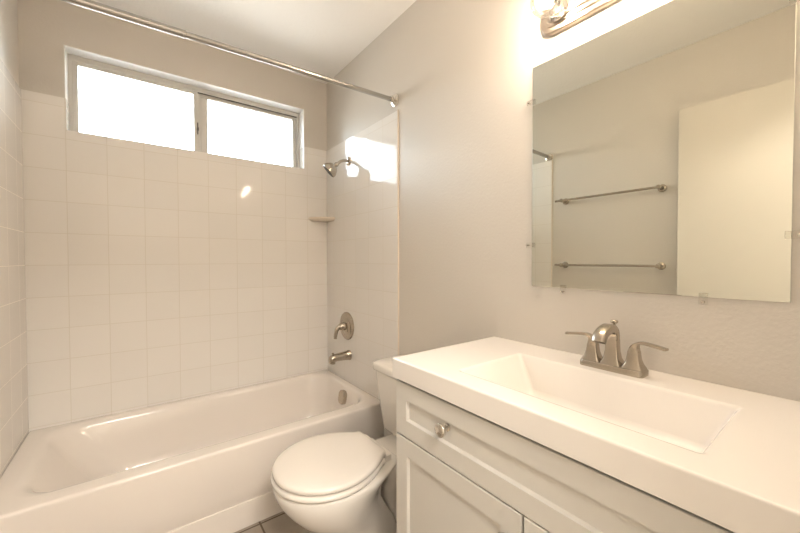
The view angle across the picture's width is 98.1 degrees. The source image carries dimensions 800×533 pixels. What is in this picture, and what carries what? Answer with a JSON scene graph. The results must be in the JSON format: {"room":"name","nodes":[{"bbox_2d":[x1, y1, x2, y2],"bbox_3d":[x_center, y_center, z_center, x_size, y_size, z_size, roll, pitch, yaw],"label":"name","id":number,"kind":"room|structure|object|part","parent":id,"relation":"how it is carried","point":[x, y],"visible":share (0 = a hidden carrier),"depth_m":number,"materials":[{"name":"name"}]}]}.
{"room":"bathroom","nodes":[
{"label":"bathroom","id":0,"kind":"room"},
{"bbox_2d":[0,0,28,477],"bbox_3d":[-0.478,-0.042,-0.146,0.108,2.440,4.320,-1,1,-37],"label":"wall","id":1,"kind":"structure","parent":0,"point":[14,422],"depth_m":1.44,"materials":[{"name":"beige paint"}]},
{"bbox_2d":[17,0,327,431],"bbox_3d":[-1.175,-0.084,2.117,1.724,2.440,0.148,-1,1,-37],"label":"wall","id":2,"kind":"structure","parent":0,"point":[155,274],"depth_m":1.90,"materials":[{"name":"white tile"}]},
{"bbox_2d":[67,53,299,167],"bbox_3d":[-1.203,-0.875,2.122,1.202,0.414,0.069,-1,1,-37],"label":"window","id":3,"kind":"structure","parent":2,"relation":"in","point":[201,96],"depth_m":2.08,"materials":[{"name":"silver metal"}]},
{"bbox_3d":[-1.441,-0.864,1.930,0.554,0.384,0.017,-1,1,-37],"label":"sash","id":4,"kind":"part","parent":3,"relation":"part of","materials":[{"name":"silver metal"}]},
{"bbox_3d":[-0.994,-0.871,2.298,0.620,0.384,0.030,-1,1,-37],"label":"sash","id":5,"kind":"part","parent":3,"relation":"part of","materials":[{"name":"silver metal"}]},
{"bbox_2d":[92,0,415,83],"bbox_3d":[0.123,-1.313,0.373,1.724,0.080,4.460,-1,1,-37],"label":"ceiling","id":6,"kind":"structure","parent":0,"point":[323,37],"depth_m":1.85,"materials":[{"name":"white paint"}]},
{"bbox_2d":[234,511,311,532],"bbox_3d":[0.133,1.207,0.413,1.724,0.080,4.440,-1,1,-37],"label":"floor","id":7,"kind":"structure","parent":0,"point":[280,522],"depth_m":1.53,"materials":[{"name":"tile"}]},
{"bbox_2d":[0,370,383,532],"bbox_3d":[-0.909,0.952,1.787,1.507,0.379,0.728,-1,1,-37],"label":"bathtub","id":8,"kind":"object","parent":7,"relation":"on","point":[204,463],"visible":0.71,"depth_m":1.55,"materials":[{"name":"beige ceramic"}]},
{"bbox_2d":[270,355,403,532],"bbox_3d":[-0.136,0.804,1.400,0.737,0.689,0.480,-1,1,-37],"label":"toilet","id":9,"kind":"object","parent":7,"relation":"on","point":[337,482],"visible":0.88,"depth_m":1.24,"materials":[{"name":"white ceramic"}]},
{"bbox_3d":[-0.274,0.744,1.295,0.393,0.018,0.380,-1,1,-37],"label":"seat","id":10,"kind":"part","parent":9,"relation":"part of","materials":[{"name":"white plastic"}]},
{"bbox_3d":[-0.269,0.719,1.298,0.395,0.026,0.372,-1,1,-37],"label":"seat lid","id":11,"kind":"part","parent":9,"relation":"part of","materials":[{"name":"white plastic"}]},
{"bbox_3d":[-0.234,0.953,1.329,0.480,0.394,0.376,-1,1,-37],"label":"bowl","id":12,"kind":"part","parent":9,"relation":"part of","materials":[{"name":"white ceramic"}]},
{"bbox_3d":[0.080,0.635,1.560,0.187,0.276,0.452,-1,1,-37],"label":"tank","id":13,"kind":"part","parent":9,"relation":"part of","materials":[{"name":"white ceramic"}]},
{"bbox_3d":[0.077,0.476,1.555,0.202,0.041,0.480,-1,1,-37],"label":"tank lid","id":14,"kind":"part","parent":9,"relation":"part of","materials":[{"name":"white ceramic"}]},
{"bbox_2d":[396,379,734,532],"bbox_3d":[0.437,0.748,0.844,0.500,0.820,0.903,-1,1,-37],"label":"vanity cabinet","id":15,"kind":"object","parent":7,"relation":"on","point":[458,470],"visible":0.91,"depth_m":0.77,"materials":[{"name":"white paint"}]},
{"bbox_3d":[0.109,0.414,0.883,0.033,0.036,0.036,-1,1,-37],"label":"knob","id":16,"kind":"part","parent":15,"relation":"part of","materials":[{"name":"silver metal"}]},
{"bbox_3d":[0.127,0.781,0.900,0.019,0.542,0.434,-1,1,-37],"label":"door","id":17,"kind":"part","parent":15,"relation":"part of","materials":[{"name":"white paint"}]},
{"bbox_3d":[0.399,0.788,0.540,0.019,0.542,0.457,-1,1,-37],"label":"door","id":18,"kind":"part","parent":15,"relation":"part of","materials":[{"name":"white paint"}]},
{"bbox_2d":[392,337,799,532],"bbox_3d":[0.447,0.329,0.839,0.486,0.096,0.916,-1,1,-37],"label":"countertop","id":19,"kind":"structure","parent":15,"relation":"on","point":[728,457],"depth_m":0.71,"materials":[{"name":"white stone"}]},
{"bbox_2d":[565,320,668,377],"bbox_3d":[0.550,0.212,0.921,0.124,0.134,0.250,-1,1,-37],"label":"faucet","id":20,"kind":"object","parent":19,"relation":"on","point":[607,334],"visible":1,"depth_m":0.92,"materials":[{"name":"silver metal"}]},
{"bbox_3d":[0.526,0.206,1.005,0.026,0.032,0.087,-1,1,-42],"label":"lever","id":21,"kind":"part","parent":20,"relation":"part of","materials":[{"name":"silver metal"}]},
{"bbox_3d":[0.546,0.241,0.983,0.044,0.046,0.048,-1,1,-37],"label":"handle","id":22,"kind":"part","parent":20,"relation":"part of","materials":[{"name":"silver metal"}]},
{"bbox_3d":[0.548,0.209,0.920,0.119,0.112,0.052,-1,1,-37],"label":"spout","id":23,"kind":"part","parent":20,"relation":"part of","materials":[{"name":"silver metal"}]},
{"bbox_3d":[0.584,0.167,0.946,0.019,0.044,0.019,-1,1,-37],"label":"lift rod","id":24,"kind":"part","parent":20,"relation":"part of","materials":[{"name":"silver metal"}]},
{"bbox_3d":[0.577,0.271,0.943,0.056,0.016,0.156,-1,1,-37],"label":"plate","id":25,"kind":"part","parent":20,"relation":"part of","materials":[{"name":"silver metal"}]},
{"bbox_3d":[0.608,0.242,0.902,0.044,0.046,0.048,-1,1,-37],"label":"handle","id":26,"kind":"part","parent":20,"relation":"part of","materials":[{"name":"silver metal"}]},
{"bbox_3d":[0.624,0.208,0.876,0.026,0.032,0.087,-1,1,-32],"label":"lever","id":27,"kind":"part","parent":20,"relation":"part of","materials":[{"name":"silver metal"}]},
{"bbox_2d":[326,0,799,435],"bbox_3d":[0.812,-0.062,0.828,0.108,2.440,4.320,-1,1,-37],"label":"wall","id":28,"kind":"structure","parent":0,"point":[428,236],"depth_m":1.44,"materials":[{"name":"beige paint"}]},
{"bbox_2d":[61,0,398,106],"bbox_3d":[-0.631,-0.853,1.381,1.524,0.095,0.062,-1,1,-37],"label":"curtain rod","id":29,"kind":"object","parent":28,"relation":"attached to","point":[89,4],"visible":1,"depth_m":1.30,"materials":[{"name":"grey metal"}]},
{"bbox_2d":[308,217,334,221],"bbox_3d":[-0.545,-0.329,2.413,0.140,0.026,0.132,-1,1,-37],"label":"soap shelf","id":30,"kind":"object","parent":28,"relation":"attached to","point":[313,219],"visible":1,"depth_m":2.40,"materials":[{"name":"beige ceramic"}]},
{"bbox_2d":[323,157,350,176],"bbox_3d":[-0.408,-0.634,2.201,0.170,0.145,0.100,-1,1,-37],"label":"shower","id":31,"kind":"object","parent":28,"relation":"attached to","point":[331,168],"visible":1,"depth_m":2.16,"materials":[{"name":"silver metal"}]},
{"bbox_3d":[-0.366,-0.661,2.206,0.095,0.051,0.020,-1,1,-39],"label":"shower arm","id":32,"kind":"part","parent":31,"relation":"part of","materials":[{"name":"silver metal"}]},
{"bbox_2d":[328,350,351,364],"bbox_3d":[-0.387,0.580,2.220,0.143,0.071,0.064,-1,1,-37],"label":"tub spout","id":33,"kind":"object","parent":28,"relation":"attached to","point":[345,355],"visible":1,"depth_m":2.20,"materials":[{"name":"silver metal"}]},
{"bbox_2d":[334,312,353,339],"bbox_3d":[-0.384,0.390,2.252,0.094,0.182,0.182,-1,1,-37],"label":"shower valve","id":34,"kind":"object","parent":28,"relation":"attached to","point":[346,325],"visible":1,"depth_m":2.24,"materials":[{"name":"silver metal"}]},
{"bbox_3d":[-0.390,0.415,2.248,0.079,0.104,0.054,-1,1,-37],"label":"lever handle","id":35,"kind":"part","parent":34,"relation":"part of","materials":[{"name":"silver metal"}]},
{"bbox_3d":[-0.268,0.154,2.179,0.008,1.958,0.854,-1,1,-37],"label":"tile panel","id":36,"kind":"part","parent":28,"relation":"part of","materials":[{"name":"white tile"}]},
{"bbox_2d":[530,0,619,36],"bbox_3d":[0.592,-0.807,0.903,0.149,0.106,0.565,-1,1,-37],"label":"vanity light","id":37,"kind":"object","parent":28,"relation":"attached to","point":[557,16],"visible":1,"depth_m":1.07,"materials":[{"name":"silver metal"}]},
{"bbox_2d":[530,0,567,21],"bbox_3d":[0.454,-0.805,1.061,0.119,0.090,0.090,-1,1,-37],"label":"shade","id":38,"kind":"object","parent":37,"relation":"attached to","point":[554,10],"depth_m":1.08,"materials":[{"name":"glass"}]},
{"bbox_2d":[526,0,799,303],"bbox_3d":[0.639,-0.295,0.964,0.014,0.771,0.639,-1,1,-37],"label":"wall mirror","id":39,"kind":"object","parent":28,"relation":"attached to","point":[663,140],"visible":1,"depth_m":0.89,"materials":[{"name":"grey mirror"}]}
]}

